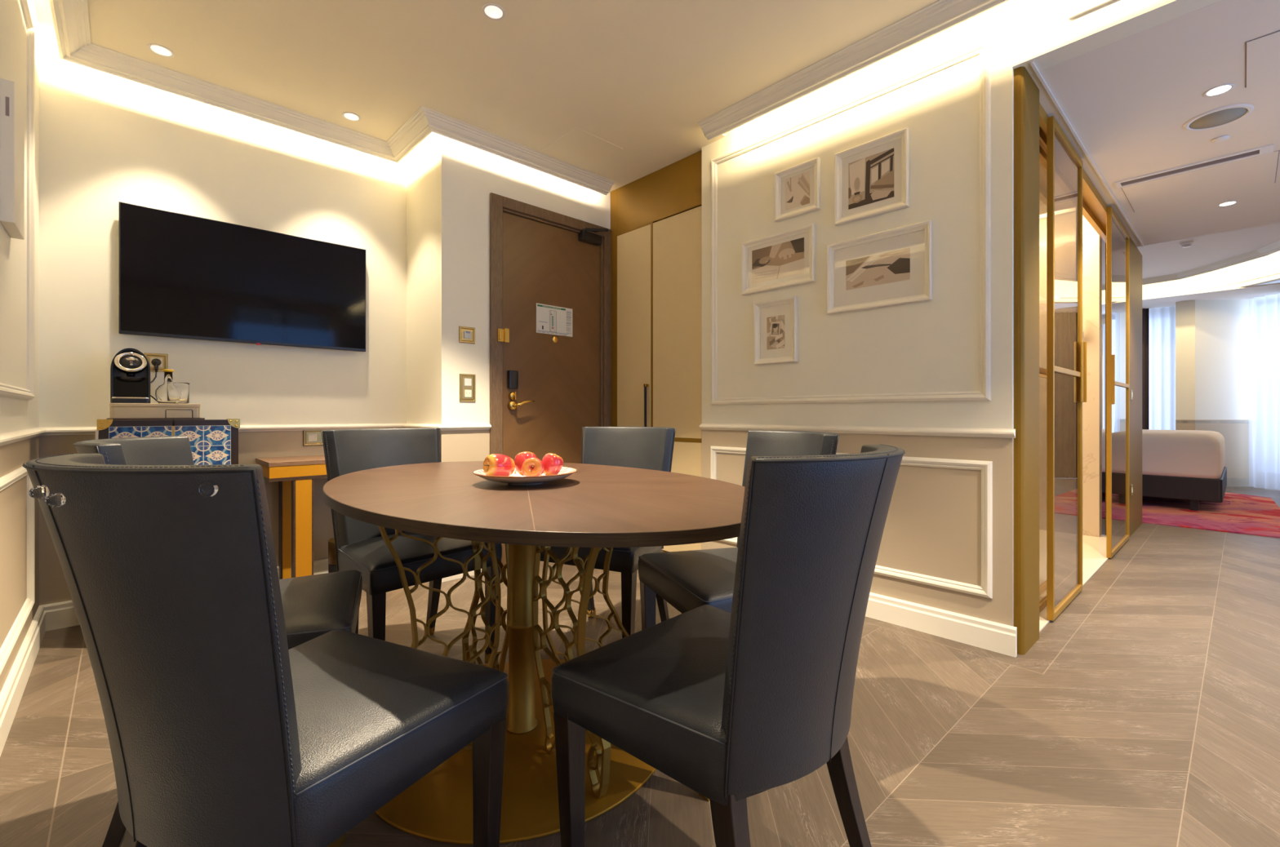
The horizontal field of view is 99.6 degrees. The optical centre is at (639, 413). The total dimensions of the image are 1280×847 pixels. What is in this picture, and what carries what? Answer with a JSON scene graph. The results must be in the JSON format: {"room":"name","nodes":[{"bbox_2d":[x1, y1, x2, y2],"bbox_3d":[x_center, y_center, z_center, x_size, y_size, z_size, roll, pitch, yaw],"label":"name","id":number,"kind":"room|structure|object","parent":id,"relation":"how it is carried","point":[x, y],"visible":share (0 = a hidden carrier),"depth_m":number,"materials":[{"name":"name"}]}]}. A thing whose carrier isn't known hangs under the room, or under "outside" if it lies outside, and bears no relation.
{"room":"hotel suite","nodes":[
{"label":"hotel suite","id":0,"kind":"room"},
{"bbox_2d":[0,0,39,693],"bbox_3d":[-0.726,-0.420,0.278,0.100,2.840,6.204,0,0,-44],"label":"wall","id":1,"kind":"structure","parent":0,"point":[15,414],"depth_m":1.98,"materials":[{"name":"paint"}]},
{"bbox_2d":[0,77,24,239],"bbox_3d":[-2.079,-0.832,1.792,0.031,0.450,0.232,0,0,-44],"label":"wall sconce","id":2,"kind":"object","parent":1,"relation":"attached to","point":[11,110],"visible":1,"depth_m":1.72,"materials":[{"name":"white"}]},
{"bbox_2d":[0,0,34,399],"bbox_3d":[-1.652,-0.824,1.335,0.019,1.536,2.413,0,0,-44],"label":"trim","id":3,"kind":"structure","parent":1,"relation":"attached to","point":[6,390],"depth_m":2.18,"materials":[{"name":"white"}]},
{"bbox_2d":[0,466,34,675],"bbox_3d":[-1.652,0.493,1.335,0.019,0.582,2.413,0,0,-44],"label":"trim","id":4,"kind":"structure","parent":1,"relation":"attached to","point":[12,477],"depth_m":2.07,"materials":[{"name":"white wood"}]},
{"bbox_2d":[0,558,481,756],"bbox_3d":[0.022,0.941,0.991,1.966,0.118,6.004,0,0,-44],"label":"baseboard","id":5,"kind":"structure","parent":1,"relation":"attached to","point":[58,615],"depth_m":2.14,"materials":[{"name":"white"}]},
{"bbox_2d":[0,423,491,446],"bbox_3d":[0.022,0.082,0.991,1.966,0.037,6.004,0,0,-44],"label":"trim","id":6,"kind":"structure","parent":1,"relation":"attached to","point":[6,438],"depth_m":3.12,"materials":[{"name":"white wood"}]},
{"bbox_2d":[39,22,406,605],"bbox_3d":[-2.199,-0.420,3.091,1.653,2.840,0.100,0,0,-44],"label":"wall","id":7,"kind":"structure","parent":0,"point":[106,140],"depth_m":2.88,"materials":[{"name":"paint"}]},
{"bbox_2d":[150,358,161,403],"bbox_3d":[-2.445,-0.165,2.708,0.072,0.232,0.089,0,0,-44],"label":"power cable","id":8,"kind":"object","parent":7,"relation":"attached to","point":[156,362],"visible":0.77,"depth_m":2.73,"materials":[{"name":"black plastic"}]},
{"bbox_2d":[144,352,168,372],"bbox_3d":[-2.468,-0.262,2.757,0.090,0.092,0.011,0,0,-44],"label":"wall socket","id":9,"kind":"object","parent":7,"relation":"attached to","point":[163,358],"visible":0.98,"depth_m":2.77,"materials":[{"name":"gold metal"}]},
{"bbox_2d":[118,201,365,351],"bbox_3d":[-2.143,-0.708,3.028,1.118,0.648,0.065,0,0,-44],"label":"television","id":10,"kind":"object","parent":7,"relation":"attached to","point":[181,276],"visible":1,"depth_m":2.93,"materials":[{"name":"black plastic"}]},
{"bbox_2d":[302,429,332,446],"bbox_3d":[-1.936,0.143,3.264,0.170,0.098,0.011,0,0,-44],"label":"wall socket","id":11,"kind":"object","parent":7,"relation":"attached to","point":[310,437],"visible":0.57,"depth_m":3.24,"materials":[{"name":"gold metal"}]},
{"bbox_2d":[49,0,615,195],"bbox_3d":[0.404,-1.665,1.305,2.813,0.070,5.930,0,0,-44],"label":"trim","id":12,"kind":"structure","parent":7,"relation":"attached to","point":[70,17],"depth_m":3.04,"materials":[{"name":"white paint"}]},
{"bbox_2d":[406,132,609,462],"bbox_3d":[-0.932,-0.420,3.917,1.320,2.840,0.654,0,0,-44],"label":"wall","id":13,"kind":"structure","parent":0,"point":[450,182],"depth_m":3.38,"materials":[{"name":"paint"}]},
{"bbox_2d":[458,325,475,343],"bbox_3d":[-1.063,-0.486,3.331,0.104,0.100,0.012,0,0,-44],"label":"switch","id":14,"kind":"object","parent":13,"relation":"attached to","point":[466,335],"visible":1,"depth_m":3.33,"materials":[{"name":"gold metal"}]},
{"bbox_2d":[459,373,475,401],"bbox_3d":[-1.061,-0.160,3.333,0.104,0.170,0.012,0,0,-44],"label":"light switch","id":15,"kind":"object","parent":13,"relation":"attached to","point":[467,381],"visible":1,"depth_m":3.33,"materials":[{"name":"gold metal"}]},
{"bbox_2d":[489,192,611,565],"bbox_3d":[-0.589,-0.203,3.783,1.007,2.405,0.214,0,0,-44],"label":"door","id":16,"kind":"structure","parent":13,"relation":"in","point":[544,388],"depth_m":3.75,"materials":[{"name":"brown wood"}]},
{"bbox_2d":[536,302,572,337],"bbox_3d":[-0.599,-0.657,3.802,0.306,0.202,0.003,0,0,-44],"label":"evacuation plan","id":17,"kind":"object","parent":16,"relation":"attached to","point":[551,320],"visible":1,"depth_m":3.80,"materials":[{"name":"white paper"}]},
{"bbox_2d":[87,0,937,191],"bbox_3d":[0.465,-1.706,1.339,2.878,0.012,5.895,0,0,-44],"label":"ceiling","id":18,"kind":"structure","parent":0,"point":[638,77],"depth_m":2.56,"materials":[{"name":"beige paint"}]},
{"bbox_2d":[146,43,174,57],"bbox_3d":[-2.240,-1.698,2.528,0.096,0.003,0.096,0,0,-44],"label":"recessed light","id":19,"kind":"object","parent":18,"relation":"in","point":[157,49],"visible":1,"depth_m":2.52,"materials":[{"name":"white"}]},
{"bbox_2d":[34,0,610,195],"bbox_3d":[0.426,-1.820,1.377,3.283,0.040,6.204,0,0,-44],"label":"cove","id":20,"kind":"object","parent":18,"relation":"attached to","point":[43,9],"depth_m":2.42,"materials":[{"name":"beige paint"}]},
{"bbox_2d":[342,111,360,121],"bbox_3d":[-1.650,-1.698,3.091,0.096,0.003,0.096,0,0,-44],"label":"recessed light","id":21,"kind":"object","parent":18,"relation":"in","point":[349,116],"visible":1,"depth_m":3.09,"materials":[{"name":"white"}]},
{"bbox_2d":[481,3,505,20],"bbox_3d":[-0.619,-1.698,2.285,0.096,0.003,0.096,0,0,-44],"label":"recessed light","id":22,"kind":"object","parent":18,"relation":"in","point":[493,11],"visible":1,"depth_m":2.28,"materials":[{"name":"white"}]},
{"bbox_2d":[539,127,622,168],"bbox_3d":[-0.379,-1.700,3.475,0.370,0.003,0.390,0,0,-44],"label":"ceiling hatch","id":23,"kind":"object","parent":18,"relation":"attached to","point":[578,147],"visible":1,"depth_m":3.46,"materials":[{"name":"beige paint"}]},
{"bbox_2d":[0,486,1279,846],"bbox_3d":[4.704,1.023,4.637,15.100,0.054,8.600,0,0,-42],"label":"floor","id":24,"kind":"structure","parent":0,"point":[1146,713],"depth_m":1.70,"materials":[{"name":"brown wood"}]},
{"bbox_2d":[95,418,239,465],"bbox_3d":[-2.280,0.512,2.622,0.500,0.976,0.419,0,0,-44],"label":"trunk","id":25,"kind":"object","parent":24,"relation":"on","point":[212,442],"visible":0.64,"depth_m":2.53,"materials":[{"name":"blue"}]},
{"bbox_2d":[106,417,204,421],"bbox_3d":[-2.304,0.027,2.578,0.340,0.013,0.250,0,0,-44],"label":"serving tray","id":26,"kind":"object","parent":25,"relation":"on","point":[134,419],"visible":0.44,"depth_m":2.48,"materials":[{"name":"brown wood"}]},
{"bbox_2d":[109,403,200,418],"bbox_3d":[-2.309,-0.014,2.579,0.314,0.068,0.234,0,0,-44],"label":"storage box","id":27,"kind":"object","parent":26,"relation":"on","point":[117,411],"visible":1,"depth_m":2.49,"materials":[{"name":"beige metal"}]},
{"bbox_2d":[110,347,150,403],"bbox_3d":[-2.366,-0.174,2.511,0.133,0.252,0.200,0,0,-44],"label":"coffee machine","id":28,"kind":"object","parent":27,"relation":"on","point":[130,369],"visible":0.95,"depth_m":2.46,"materials":[{"name":"black plastic"}]},
{"bbox_2d":[111,396,150,403],"bbox_3d":[-2.328,-0.062,2.471,0.128,0.028,0.090,0,0,-44],"label":"drip tray","id":29,"kind":"object","parent":28,"relation":"on","point":[113,399],"depth_m":2.44,"materials":[{"name":"silver metal"}]},
{"bbox_2d":[155,369,181,404],"bbox_3d":[-2.241,-0.130,2.568,0.094,0.161,0.094,0,0,-44],"label":"glass carafe","id":30,"kind":"object","parent":27,"relation":"on","point":[166,393],"visible":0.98,"depth_m":2.55,"materials":[{"name":"white"}]},
{"bbox_2d":[173,382,189,404],"bbox_3d":[-2.277,-0.101,2.665,0.089,0.103,0.089,0,0,-44],"label":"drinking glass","id":31,"kind":"object","parent":27,"relation":"on","point":[184,387],"visible":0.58,"depth_m":2.65,"materials":[{"name":"white"}]},
{"bbox_2d":[73,435,362,846],"bbox_3d":[-1.073,0.531,1.430,0.581,0.937,0.518,0,0,-25],"label":"dining chair","id":32,"kind":"object","parent":24,"relation":"on","point":[315,606],"visible":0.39,"depth_m":1.42,"materials":[{"name":"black leather"}]},
{"bbox_2d":[22,453,508,846],"bbox_3d":[-0.616,0.531,0.923,0.518,0.937,0.588,0,0,25],"label":"dining chair","id":33,"kind":"object","parent":24,"relation":"on","point":[221,734],"visible":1,"depth_m":0.71,"materials":[{"name":"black leather"}]},
{"bbox_2d":[255,455,327,579],"bbox_3d":[-1.747,0.625,3.178,0.790,0.750,0.390,0,0,-44],"label":"console table","id":34,"kind":"object","parent":24,"relation":"on","point":[295,476],"visible":0.38,"depth_m":2.89,"materials":[{"name":"brown wood"}]},
{"bbox_2d":[328,537,338,573],"bbox_3d":[-1.678,0.857,3.098,0.191,0.282,0.191,0,0,-44],"label":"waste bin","id":35,"kind":"object","parent":24,"relation":"on","point":[332,565],"visible":0.13,"depth_m":3.01,"materials":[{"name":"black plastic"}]},
{"bbox_2d":[321,427,502,663],"bbox_3d":[-0.937,0.531,2.168,0.581,0.937,0.518,0,0,41],"label":"dining chair","id":36,"kind":"object","parent":24,"relation":"on","point":[360,546],"visible":0.66,"depth_m":2.10,"materials":[{"name":"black leather"}]},
{"bbox_2d":[323,461,745,844],"bbox_3d":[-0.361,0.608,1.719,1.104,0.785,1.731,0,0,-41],"label":"dining table","id":37,"kind":"object","parent":24,"relation":"on","point":[597,507],"visible":0.73,"depth_m":1.45,"materials":[{"name":"brown wood"}]},
{"bbox_2d":[472,466,577,485],"bbox_3d":[-0.353,0.196,1.680,0.317,0.039,0.317,0,0,-44],"label":"fruit plate","id":38,"kind":"object","parent":37,"relation":"on","point":[515,478],"visible":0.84,"depth_m":1.57,"materials":[{"name":"ceramic"}]},
{"bbox_2d":[483,453,515,476],"bbox_3d":[-0.431,0.160,1.654,0.096,0.076,0.075,0,0,-36],"label":"apple","id":39,"kind":"object","parent":38,"relation":"on","point":[494,464],"visible":0.94,"depth_m":1.63,"materials":[{"name":"red food"}]},
{"bbox_2d":[514,451,536,475],"bbox_3d":[-0.364,0.159,1.726,0.072,0.078,0.075,0,0,-23],"label":"apple","id":40,"kind":"object","parent":38,"relation":"on","point":[520,458],"visible":0.44,"depth_m":1.70,"materials":[{"name":"red food"}]},
{"bbox_2d":[521,457,544,476],"bbox_3d":[-0.322,0.165,1.635,0.067,0.068,0.071,0,0,4],"label":"apple","id":41,"kind":"object","parent":38,"relation":"on","point":[533,466],"visible":0.91,"depth_m":1.61,"materials":[{"name":"red food"}]},
{"bbox_2d":[542,453,563,475],"bbox_3d":[-0.276,0.161,1.700,0.071,0.076,0.068,0,0,-19],"label":"apple","id":42,"kind":"object","parent":38,"relation":"on","point":[553,463],"visible":0.81,"depth_m":1.67,"materials":[{"name":"red food"}]},
{"bbox_2d":[537,426,675,638],"bbox_3d":[-0.139,0.531,2.401,0.518,0.937,0.581,0,0,25],"label":"dining chair","id":43,"kind":"object","parent":24,"relation":"on","point":[651,448],"visible":0.38,"depth_m":2.49,"materials":[{"name":"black leather"}]},
{"bbox_2d":[610,150,702,552],"bbox_3d":[0.220,-0.349,3.925,0.442,2.699,0.923,0,0,-44],"label":"wardrobe","id":44,"kind":"object","parent":24,"relation":"on","point":[656,220],"visible":0.43,"depth_m":3.74,"materials":[{"name":"beige wood"}]},
{"bbox_2d":[551,444,905,846],"bbox_3d":[0.203,0.531,1.079,0.581,0.937,0.518,0,0,44],"label":"dining chair","id":45,"kind":"object","parent":24,"relation":"on","point":[756,698],"visible":1,"depth_m":0.87,"materials":[{"name":"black leather"}]},
{"bbox_2d":[638,430,839,630],"bbox_3d":[0.354,0.531,1.835,0.581,0.937,0.518,0,0,-22],"label":"dining chair","id":46,"kind":"object","parent":24,"relation":"on","point":[687,580],"visible":0.42,"depth_m":1.82,"materials":[{"name":"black leather"}]},
{"bbox_2d":[1106,206,1129,558],"bbox_3d":[3.555,-0.216,4.001,0.880,2.417,0.044,0,0,-42],"label":"door","id":47,"kind":"structure","parent":24,"relation":"on","point":[1117,238],"depth_m":3.96,"materials":[{"name":"gold metal"}]},
{"bbox_2d":[1102,492,1279,537],"bbox_3d":[5.335,0.995,6.609,3.300,0.010,3.400,0,0,-42],"label":"rug","id":48,"kind":"object","parent":24,"relation":"on","point":[1237,513],"visible":0.5,"depth_m":5.36,"materials":[{"name":"red carpet"}]},
{"bbox_2d":[1102,429,1226,511],"bbox_3d":[5.845,0.597,6.694,1.956,0.785,1.900,0,0,-42],"label":"bed","id":49,"kind":"object","parent":48,"relation":"on","point":[1177,464],"visible":0.48,"depth_m":5.57,"materials":[{"name":"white fabric"}]},
{"bbox_2d":[701,0,1222,626],"bbox_3d":[2.426,-0.420,1.318,0.270,2.840,5.892,0,0,-44],"label":"wall","id":50,"kind":"structure","parent":0,"point":[932,527],"depth_m":2.50,"materials":[{"name":"paint"}]},
{"bbox_2d":[754,295,797,364],"bbox_3d":[0.761,-0.464,3.046,0.025,0.358,0.269,0,0,-44],"label":"framed picture","id":51,"kind":"object","parent":50,"relation":"attached to","point":[775,321],"visible":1,"depth_m":3.04,"materials":[{"name":"white wood"}]},
{"bbox_2d":[766,315,784,350],"bbox_3d":[0.765,-0.459,3.050,0.002,0.185,0.115,0,0,-44],"label":"print","id":52,"kind":"object","parent":51,"relation":"attached to","point":[775,323],"depth_m":3.05,"materials":[{"name":"beige paper"}]},
{"bbox_2d":[742,223,815,295],"bbox_3d":[0.767,-0.858,3.040,0.025,0.305,0.461,0,0,-44],"label":"framed picture","id":53,"kind":"object","parent":50,"relation":"attached to","point":[785,259],"visible":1,"depth_m":3.03,"materials":[{"name":"white wood"}]},
{"bbox_2d":[751,237,804,284],"bbox_3d":[0.772,-0.858,3.044,0.001,0.195,0.335,0,0,-44],"label":"print","id":54,"kind":"object","parent":53,"relation":"attached to","point":[783,260],"depth_m":3.04,"materials":[{"name":"beige"}]},
{"bbox_2d":[774,157,820,222],"bbox_3d":[0.854,-1.218,2.948,0.025,0.269,0.266,0,0,-44],"label":"framed picture","id":55,"kind":"object","parent":50,"relation":"attached to","point":[797,188],"visible":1,"depth_m":2.95,"materials":[{"name":"white wood"}]},
{"bbox_2d":[785,170,809,210],"bbox_3d":[0.859,-1.218,2.953,0.001,0.175,0.150,0,0,-44],"label":"print","id":56,"kind":"object","parent":55,"relation":"attached to","point":[797,183],"depth_m":2.95,"materials":[{"name":"beige paper"}]},
{"bbox_2d":[711,39,991,404],"bbox_3d":[0.964,-0.824,2.837,0.019,1.536,1.508,0,0,-44],"label":"trim","id":57,"kind":"structure","parent":50,"relation":"attached to","point":[983,49],"depth_m":2.46,"materials":[{"name":"white wood"}]},
{"bbox_2d":[710,446,992,599],"bbox_3d":[0.965,0.493,2.837,0.019,0.582,1.518,0,0,-44],"label":"trim","id":58,"kind":"structure","parent":50,"relation":"attached to","point":[985,590],"depth_m":2.36,"materials":[{"name":"white wood"}]},
{"bbox_2d":[697,0,1008,140],"bbox_3d":[1.875,-1.665,1.617,0.103,0.070,4.350,0,0,-44],"label":"trim","id":59,"kind":"structure","parent":50,"relation":"attached to","point":[940,15],"depth_m":2.54,"materials":[{"name":"white"}]},
{"bbox_2d":[699,423,1015,438],"bbox_3d":[0.964,0.082,2.834,0.024,0.037,1.679,0,0,-44],"label":"trim","id":60,"kind":"structure","parent":50,"relation":"attached to","point":[948,432],"depth_m":2.62,"materials":[{"name":"white wood"}]},
{"bbox_2d":[834,127,909,226],"bbox_3d":[1.131,-1.155,2.658,0.025,0.365,0.358,0,0,-44],"label":"framed picture","id":61,"kind":"object","parent":50,"relation":"attached to","point":[872,178],"visible":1,"depth_m":2.65,"materials":[{"name":"white wood"}]},
{"bbox_2d":[848,147,893,209],"bbox_3d":[1.136,-1.155,2.662,0.001,0.235,0.225,0,0,-44],"label":"print","id":62,"kind":"object","parent":61,"relation":"attached to","point":[871,174],"depth_m":2.66,"materials":[{"name":"beige"}]},
{"bbox_2d":[826,220,932,314],"bbox_3d":[1.152,-0.699,2.637,0.025,0.360,0.501,0,0,-44],"label":"framed picture","id":63,"kind":"object","parent":50,"relation":"attached to","point":[891,267],"visible":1,"depth_m":2.62,"materials":[{"name":"white wood"}]},
{"bbox_2d":[845,247,910,290],"bbox_3d":[1.156,-0.704,2.641,0.001,0.150,0.310,0,0,-44],"label":"print","id":64,"kind":"object","parent":63,"relation":"attached to","point":[888,267],"depth_m":2.63,"materials":[{"name":"beige paper"}]},
{"bbox_2d":[865,592,1017,657],"bbox_3d":[0.967,0.941,2.833,0.022,0.118,1.684,0,0,-44],"label":"baseboard","id":65,"kind":"structure","parent":50,"relation":"attached to","point":[1000,638],"depth_m":2.41,"materials":[{"name":"white wood"}]},
{"bbox_2d":[1013,66,1039,655],"bbox_3d":[1.637,-0.221,2.382,0.278,2.441,0.152,0,0,-42],"label":"trim","id":66,"kind":"structure","parent":50,"relation":"attached to","point":[1026,92],"depth_m":2.26,"materials":[{"name":"gold metal"}]},
{"bbox_2d":[1030,61,1143,247],"bbox_3d":[2.958,-1.437,3.424,3.640,0.009,0.010,0,0,-42],"label":"trim","id":67,"kind":"structure","parent":50,"relation":"attached to","point":[1032,64],"depth_m":2.82,"materials":[{"name":"beige paint"}]},
{"bbox_2d":[1068,0,1113,18],"bbox_3d":[1.977,-1.667,1.751,0.012,0.265,0.935,0,0,-42],"label":"light strip","id":68,"kind":"object","parent":50,"relation":"in","point":[1081,7],"visible":1,"depth_m":2.06,"materials":[{"name":"white"}]},
{"bbox_2d":[1039,534,1108,632],"bbox_3d":[2.791,0.997,3.438,2.850,0.006,0.155,0,0,-42],"label":"floor","id":69,"kind":"structure","parent":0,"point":[1094,556],"depth_m":3.65,"materials":[{"name":"beige tile"}]},
{"bbox_2d":[1039,128,1046,613],"bbox_3d":[1.979,-0.216,2.698,0.648,2.417,0.024,0,0,-42],"label":"fixed glass panel","id":70,"kind":"object","parent":69,"relation":"on","point":[1042,139],"visible":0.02,"depth_m":2.77,"materials":[{"name":"clear glass"}]},
{"bbox_2d":[1046,115,1086,621],"bbox_3d":[2.233,-0.216,2.818,0.702,2.417,0.044,0,0,-42],"label":"door","id":71,"kind":"structure","parent":69,"relation":"on","point":[1066,350],"depth_m":2.78,"materials":[{"name":"gold metal"}]},
{"bbox_2d":[1082,214,1102,537],"bbox_3d":[3.269,-0.350,4.936,0.120,2.700,1.440,0,0,-42],"label":"wall","id":72,"kind":"structure","parent":0,"point":[1091,240],"depth_m":4.40,"materials":[{"name":"beige stone"}]},
{"bbox_2d":[1105,236,1142,536],"bbox_3d":[4.197,-0.221,4.679,0.900,2.441,0.140,0,0,-42],"label":"wall","id":73,"kind":"structure","parent":0,"point":[1135,257],"depth_m":4.60,"materials":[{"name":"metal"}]},
{"bbox_2d":[1039,102,1107,243],"bbox_3d":[2.799,-1.413,3.430,2.850,0.056,0.118,0,0,-42],"label":"trim","id":74,"kind":"structure","parent":73,"relation":"attached to","point":[1094,206],"depth_m":3.62,"materials":[{"name":"gold metal"}]},
{"bbox_2d":[1129,484,1133,496],"bbox_3d":[4.020,0.625,4.419,0.080,0.090,0.011,0,0,-42],"label":"socket","id":75,"kind":"object","parent":73,"relation":"attached to","point":[1131,485],"visible":1,"depth_m":4.40,"materials":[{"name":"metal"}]},
{"bbox_2d":[1129,390,1133,399],"bbox_3d":[4.019,-0.155,4.420,0.080,0.080,0.010,0,0,-42],"label":"switch","id":76,"kind":"object","parent":73,"relation":"attached to","point":[1131,391],"visible":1,"depth_m":4.40,"materials":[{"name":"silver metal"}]},
{"bbox_2d":[1030,0,1279,247],"bbox_3d":[4.319,-1.641,1.978,3.538,0.398,4.350,0,0,-42],"label":"ceiling","id":77,"kind":"structure","parent":0,"point":[1129,101],"depth_m":2.55,"materials":[{"name":"beige paint"}]},
{"bbox_2d":[1114,143,1274,188],"bbox_3d":[3.207,-1.437,3.160,0.120,0.008,0.645,0,0,-42],"label":"ceiling vent","id":78,"kind":"object","parent":77,"relation":"in","point":[1268,148],"visible":1,"depth_m":3.13,"materials":[{"name":"white metal"}]},
{"bbox_2d":[1120,150,1279,212],"bbox_3d":[3.511,-1.440,3.405,0.628,0.003,0.653,0,0,-42],"label":"ceiling hatch","id":79,"kind":"object","parent":77,"relation":"attached to","point":[1259,171],"visible":1,"depth_m":3.37,"materials":[{"name":"beige paint"}]},
{"bbox_2d":[1182,103,1253,130],"bbox_3d":[2.810,-1.438,2.630,0.236,0.006,0.236,0,0,-44],"label":"ceiling speaker","id":80,"kind":"object","parent":77,"relation":"attached to","point":[1220,117],"visible":1,"depth_m":2.62,"materials":[{"name":"white"}]},
{"bbox_2d":[1203,83,1235,97],"bbox_3d":[2.576,-1.440,2.406,0.096,0.003,0.096,0,0,-44],"label":"recessed light","id":81,"kind":"object","parent":77,"relation":"in","point":[1221,89],"visible":1,"depth_m":2.40,"materials":[{"name":"white"}]},
{"bbox_2d":[1206,85,1231,95],"bbox_3d":[2.576,-1.440,2.406,0.074,0.001,0.074,0,0,-44],"label":"diffuser","id":82,"kind":"object","parent":81,"relation":"attached to","point":[1219,90],"depth_m":2.40,"materials":[{"name":"beige"}]},
{"bbox_2d":[1211,135,1229,142],"bbox_3d":[3.035,-1.435,2.825,0.064,0.012,0.064,0,0,-44],"label":"sensor","id":83,"kind":"object","parent":77,"relation":"attached to","point":[1222,138],"visible":1,"depth_m":2.81,"materials":[{"name":"white plastic"}]},
{"bbox_2d":[1217,200,1237,206],"bbox_3d":[4.026,-1.440,3.704,0.096,0.003,0.096,0,0,-44],"label":"recessed light","id":84,"kind":"object","parent":77,"relation":"in","point":[1227,203],"visible":1,"depth_m":3.70,"materials":[{"name":"white"}]},
{"bbox_2d":[1219,201,1235,205],"bbox_3d":[4.026,-1.440,3.704,0.074,0.001,0.074,0,0,-44],"label":"diffuser","id":85,"kind":"object","parent":84,"relation":"attached to","point":[1228,203],"depth_m":3.70,"materials":[{"name":"beige plastic"}]},
{"bbox_2d":[1244,30,1279,87],"bbox_3d":[2.668,-1.440,2.060,0.438,0.003,0.482,0,0,-42],"label":"ceiling hatch","id":86,"kind":"object","parent":77,"relation":"attached to","point":[1262,54],"visible":1,"depth_m":2.19,"materials":[{"name":"beige paint"}]},
{"bbox_2d":[1175,300,1195,430],"bbox_3d":[7.636,-0.300,7.561,0.230,2.600,0.190,0,0,-42],"label":"pier","id":87,"kind":"object","parent":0,"point":[1184,310],"visible":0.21,"depth_m":7.48,"materials":[{"name":"paint"}]},
{"bbox_2d":[1102,222,1279,284],"bbox_3d":[5.105,-1.772,6.303,3.400,0.015,4.650,0,0,-42],"label":"ceiling","id":88,"kind":"structure","parent":0,"point":[1166,258],"depth_m":5.80,"materials":[{"name":"beige paint"}]},
{"bbox_2d":[1179,241,1193,248],"bbox_3d":[5.636,-1.742,5.575,0.100,0.045,0.100,0,0,-44],"label":"smoke detector","id":89,"kind":"object","parent":88,"relation":"attached to","point":[1186,244],"visible":1,"depth_m":5.55,"materials":[{"name":"white plastic"}]},
{"bbox_2d":[1102,250,1279,303],"bbox_3d":[6.729,-1.738,6.739,1.719,0.325,6.387,0,0,-8],"label":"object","id":90,"kind":"structure","parent":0,"point":[1270,264],"depth_m":6.87,"materials":[{"name":"paint"}]},
{"bbox_2d":[1102,318,1105,429],"bbox_3d":[7.311,-0.250,8.578,0.060,2.500,1.800,0,0,-42],"label":"window","id":91,"kind":"structure","parent":90,"relation":"in","point":[1103,320],"depth_m":8.54,"materials":[{"name":"white"}]},
{"bbox_2d":[1102,240,1279,290],"bbox_3d":[5.944,-1.735,6.385,1.854,0.070,5.754,0,0,-6],"label":"trim","id":92,"kind":"structure","parent":90,"relation":"attached to","point":[1273,247],"depth_m":6.32,"materials":[{"name":"white paint"}]},
{"bbox_2d":[1143,271,1279,298],"bbox_3d":[6.671,-1.640,6.735,1.634,0.020,6.268,0,0,-8],"label":"trim","id":93,"kind":"structure","parent":90,"relation":"attached to","point":[1276,273],"depth_m":6.85,"materials":[{"name":"white paint"}]},
{"bbox_2d":[1102,282,1279,319],"bbox_3d":[7.846,-1.567,7.648,1.800,0.015,6.700,0,0,-42],"label":"ceiling","id":94,"kind":"structure","parent":0,"point":[1245,293],"depth_m":7.14,"materials":[{"name":"beige paint"}]},
{"bbox_2d":[1142,308,1148,429],"bbox_3d":[7.425,-0.290,8.090,0.060,2.540,0.280,0,0,-42],"label":"curtain","id":95,"kind":"object","parent":94,"relation":"hanging from","point":[1144,311],"visible":0.17,"depth_m":8.02,"materials":[{"name":"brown fabric"}]},
{"bbox_2d":[1148,306,1175,430],"bbox_3d":[7.641,-0.290,7.909,0.056,2.540,0.297,0,0,-42],"label":"sheer curtain","id":96,"kind":"object","parent":94,"relation":"hanging from","point":[1162,321],"visible":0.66,"depth_m":7.92,"materials":[{"name":"white fabric"}]},
{"bbox_2d":[1248,293,1279,490],"bbox_3d":[8.239,-0.286,6.233,0.188,2.548,2.201,0,0,4],"label":"sheer curtain","id":97,"kind":"object","parent":94,"relation":"hanging from","point":[1264,311],"visible":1,"depth_m":7.19,"materials":[{"name":"white fabric"}]},
{"bbox_2d":[1195,300,1248,486],"bbox_3d":[8.038,-0.300,7.464,0.848,2.600,0.103,0,0,0],"label":"wall","id":98,"kind":"structure","parent":0,"point":[1221,326],"depth_m":7.41,"materials":[{"name":"paint"}]},
{"bbox_2d":[1175,420,1248,423],"bbox_3d":[7.967,0.114,7.435,0.983,0.037,0.141,0,0,8],"label":"trim","id":99,"kind":"structure","parent":98,"relation":"attached to","point":[1179,421],"depth_m":7.41,"materials":[{"name":"white"}]},
{"bbox_2d":[1226,478,1248,486],"bbox_3d":[7.967,0.941,7.434,0.983,0.118,0.139,0,0,8],"label":"baseboard","id":100,"kind":"structure","parent":98,"relation":"attached to","point":[1246,480],"depth_m":7.41,"materials":[{"name":"white"}]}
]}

